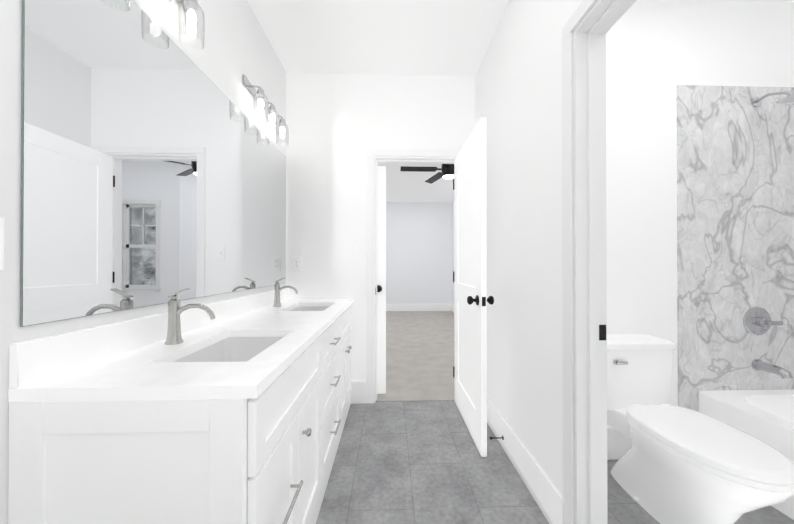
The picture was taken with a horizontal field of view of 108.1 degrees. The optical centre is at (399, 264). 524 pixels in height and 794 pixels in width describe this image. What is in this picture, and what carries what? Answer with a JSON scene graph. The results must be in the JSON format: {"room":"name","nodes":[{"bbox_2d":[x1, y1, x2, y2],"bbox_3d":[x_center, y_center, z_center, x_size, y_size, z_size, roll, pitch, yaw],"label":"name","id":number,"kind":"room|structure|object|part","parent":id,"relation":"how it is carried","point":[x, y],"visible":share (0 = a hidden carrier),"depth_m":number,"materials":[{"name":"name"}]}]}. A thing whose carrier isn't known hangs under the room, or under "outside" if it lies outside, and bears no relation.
{"room":"bathroom","nodes":[
{"label":"bathroom","id":0,"kind":"room"},
{"bbox_2d":[0,0,285,523],"bbox_3d":[-0.954,-0.228,0.907,0.120,2.750,2.952,0,0,-2],"label":"wall","id":1,"kind":"structure","parent":0,"point":[232,51],"depth_m":0.96,"materials":[{"name":"white paint"}]},
{"bbox_2d":[0,217,3,269],"bbox_3d":[-0.875,-0.046,0.606,0.020,0.118,0.072,0,0,-2],"label":"switch plate","id":2,"kind":"object","parent":1,"relation":"attached to","point":[1,243],"visible":1,"depth_m":0.64,"materials":[{"name":"white plastic"}]},
{"bbox_2d":[20,0,285,326],"bbox_3d":[-0.909,-0.365,1.521,0.004,1.030,1.695,0,0,-2],"label":"vanity mirror","id":3,"kind":"object","parent":1,"relation":"attached to","point":[153,164],"visible":1,"depth_m":0.94,"materials":[{"name":"grey mirror"}]},
{"bbox_2d":[142,0,204,48],"bbox_3d":[-0.837,-0.999,0.969,0.118,0.233,0.490,0,0,-2],"label":"sconce","id":4,"kind":"object","parent":1,"relation":"attached to","point":[190,15],"visible":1,"depth_m":1.12,"materials":[{"name":"white glass"}]},
{"bbox_2d":[243,74,288,144],"bbox_3d":[-0.866,-0.995,1.928,0.118,0.233,0.490,0,0,-2],"label":"sconce","id":5,"kind":"object","parent":1,"relation":"attached to","point":[259,96],"visible":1,"depth_m":1.83,"materials":[{"name":"white glass"}]},
{"bbox_2d":[286,72,474,402],"bbox_3d":[0.822,-0.221,2.499,4.540,2.750,0.120,0,0,-2],"label":"wall","id":6,"kind":"structure","parent":0,"point":[329,119],"depth_m":2.40,"materials":[{"name":"white paint"}]},
{"bbox_2d":[292,257,300,270],"bbox_3d":[-0.851,-0.006,2.382,0.072,0.118,0.009,0,0,-2],"label":"electrical outlet plate","id":7,"kind":"object","parent":6,"relation":"attached to","point":[296,263],"visible":1,"depth_m":2.38,"materials":[{"name":"white plastic"}]},
{"bbox_2d":[350,381,365,399],"bbox_3d":[-0.790,1.062,2.510,1.020,0.185,0.015,0,0,-2],"label":"baseboard","id":8,"kind":"structure","parent":6,"relation":"attached to","point":[358,388],"depth_m":2.38,"materials":[{"name":"white wood"}]},
{"bbox_2d":[377,166,385,393],"bbox_3d":[-0.481,0.136,2.565,0.723,2.022,0.163,0,0,-2],"label":"bedroom door","id":9,"kind":"structure","parent":6,"relation":"in","point":[381,279],"depth_m":2.56,"materials":[{"name":"white wood"}]},
{"bbox_2d":[367,149,460,402],"bbox_3d":[0.149,0.095,2.477,0.849,2.118,0.144,0,0,-2],"label":"trim","id":10,"kind":"structure","parent":6,"relation":"attached to","point":[416,156],"depth_m":2.40,"materials":[{"name":"white wood"}]},
{"bbox_2d":[453,117,493,456],"bbox_3d":[0.491,0.133,2.074,0.163,2.022,0.718,0,0,-2],"label":"door","id":11,"kind":"structure","parent":6,"relation":"in","point":[471,300],"depth_m":1.92,"materials":[{"name":"white wood"}]},
{"bbox_2d":[376,311,454,401],"bbox_3d":[0.746,1.214,4.965,4.700,0.104,5.028,0,0,-2],"label":"floor carpet","id":12,"kind":"object","parent":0,"point":[420,354],"visible":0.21,"depth_m":3.61,"materials":[{"name":"beige carpet"}]},
{"bbox_2d":[386,202,451,303],"bbox_3d":[-0.017,-0.199,7.323,2.920,2.750,0.120,0,0,-2],"label":"wall","id":13,"kind":"structure","parent":0,"point":[418,252],"depth_m":7.28,"materials":[{"name":"white paint"}]},
{"bbox_2d":[386,304,449,310],"bbox_3d":[-0.060,1.084,7.247,2.770,0.185,0.018,0,0,-2],"label":"baseboard","id":14,"kind":"structure","parent":13,"relation":"attached to","point":[389,307],"depth_m":7.26,"materials":[{"name":"white wood"}]},
{"bbox_2d":[452,201,453,304],"bbox_3d":[1.424,-0.205,6.017,0.120,2.750,2.580,0,0,-2],"label":"wall","id":15,"kind":"structure","parent":0,"point":[452,251],"depth_m":7.21,"materials":[{"name":"white paint"}]},
{"bbox_2d":[248,0,793,202],"bbox_3d":[0.793,-1.641,3.443,4.700,0.100,8.100,0,0,-2],"label":"ceiling","id":16,"kind":"structure","parent":0,"point":[428,37],"depth_m":2.04,"materials":[{"name":"white paint"}]},
{"bbox_2d":[400,164,453,183],"bbox_3d":[0.628,-1.379,3.917,1.228,0.419,1.291,0,0,-2],"label":"fan","id":17,"kind":"object","parent":16,"relation":"hanging from","point":[447,170],"visible":0.58,"depth_m":3.88,"materials":[{"name":"black metal"}]},
{"bbox_2d":[475,0,582,495],"bbox_3d":[0.733,-0.226,1.409,0.120,2.750,2.052,0,0,-2],"label":"wall","id":18,"kind":"structure","parent":0,"point":[518,91],"depth_m":1.51,"materials":[{"name":"white paint"}]},
{"bbox_2d":[487,396,562,523],"bbox_3d":[0.652,1.059,1.803,0.018,0.185,1.247,0,0,-2],"label":"baseboard","id":19,"kind":"structure","parent":18,"relation":"attached to","point":[545,493],"depth_m":1.46,"materials":[{"name":"white"}]},
{"bbox_2d":[490,436,503,439],"bbox_3d":[0.605,1.081,1.794,0.082,0.023,0.024,0,0,-2],"label":"doorstop","id":20,"kind":"object","parent":19,"relation":"attached to","point":[502,437],"visible":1,"depth_m":1.79,"materials":[{"name":"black metal"}]},
{"bbox_2d":[562,0,635,523],"bbox_3d":[0.753,0.087,0.757,0.144,2.118,0.854,0,0,-2],"label":"trim","id":21,"kind":"structure","parent":18,"relation":"attached to","point":[589,24],"depth_m":1.11,"materials":[{"name":"white wood"}]},
{"bbox_2d":[316,401,793,523],"bbox_3d":[0.820,1.197,0.915,3.800,0.100,3.072,0,0,-2],"label":"floor","id":22,"kind":"structure","parent":0,"point":[410,462],"depth_m":1.54,"materials":[{"name":"grey tile"}]},
{"bbox_2d":[8,288,352,523],"bbox_3d":[-0.623,0.667,1.522,0.577,0.965,1.729,0,0,-2],"label":"bathroom vanity","id":23,"kind":"object","parent":22,"relation":"on","point":[267,455],"depth_m":0.68,"materials":[{"name":"white wood"}]},
{"bbox_3d":[-0.635,0.317,1.524,0.553,0.265,1.729,0,0,-2],"label":"bathroom vanity top","id":24,"kind":"part","parent":23,"relation":"part of","materials":[{"name":"white stone"}]},
{"bbox_2d":[165,288,214,344],"bbox_3d":[-0.750,0.184,1.036,0.172,0.196,0.054,0,0,-2],"label":"faucet","id":25,"kind":"object","parent":23,"relation":"on","point":[175,311],"visible":1,"depth_m":1.02,"materials":[{"name":"silver metal"}]},
{"bbox_2d":[273,278,297,306],"bbox_3d":[-0.779,0.188,1.976,0.172,0.196,0.054,0,0,-2],"label":"faucet","id":26,"kind":"object","parent":23,"relation":"on","point":[277,302],"visible":1,"depth_m":1.96,"materials":[{"name":"silver metal"}]},
{"bbox_2d":[607,334,793,523],"bbox_3d":[1.208,0.777,1.317,0.527,0.743,0.745,0,0,-2],"label":"toilet","id":27,"kind":"object","parent":22,"relation":"on","point":[674,464],"visible":0.96,"depth_m":1.22,"materials":[{"name":"white ceramic"}]},
{"bbox_2d":[699,389,793,519],"bbox_3d":[2.162,0.947,0.962,0.760,0.400,1.520,0,0,-2],"label":"bathtub","id":28,"kind":"object","parent":22,"relation":"on","point":[766,416],"visible":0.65,"depth_m":1.54,"materials":[{"name":"white ceramic"}]},
{"bbox_2d":[606,0,793,426],"bbox_3d":[1.718,-0.224,1.789,1.872,2.750,0.120,0,0,-2],"label":"wall","id":29,"kind":"structure","parent":0,"point":[658,52],"depth_m":1.73,"materials":[{"name":"white paint"}]},
{"bbox_2d":[607,427,631,459],"bbox_3d":[1.220,1.058,1.699,0.872,0.185,0.018,0,0,-2],"label":"baseboard","id":30,"kind":"structure","parent":29,"relation":"attached to","point":[618,445],"depth_m":1.69,"materials":[{"name":"white"}]},
{"bbox_3d":[2.621,-0.228,0.919,0.120,2.750,1.675,0,0,-2],"label":"wall","id":31,"kind":"structure","parent":0,"visible":0},
{"bbox_2d":[676,85,793,411],"bbox_3d":[2.086,0.039,1.734,0.840,2.224,0.010,0,0,-2],"label":"wall","id":32,"kind":"structure","parent":31,"relation":"attached to","point":[735,205],"depth_m":1.71,"materials":[{"name":"white stone"}]},
{"bbox_2d":[743,91,793,378],"bbox_3d":[2.149,-0.184,1.639,0.170,1.647,0.186,0,0,-2],"label":"shower fixture","id":33,"kind":"object","parent":32,"relation":"attached to","point":[757,321],"visible":1,"depth_m":1.70,"materials":[{"name":"silver metal"}]}
]}

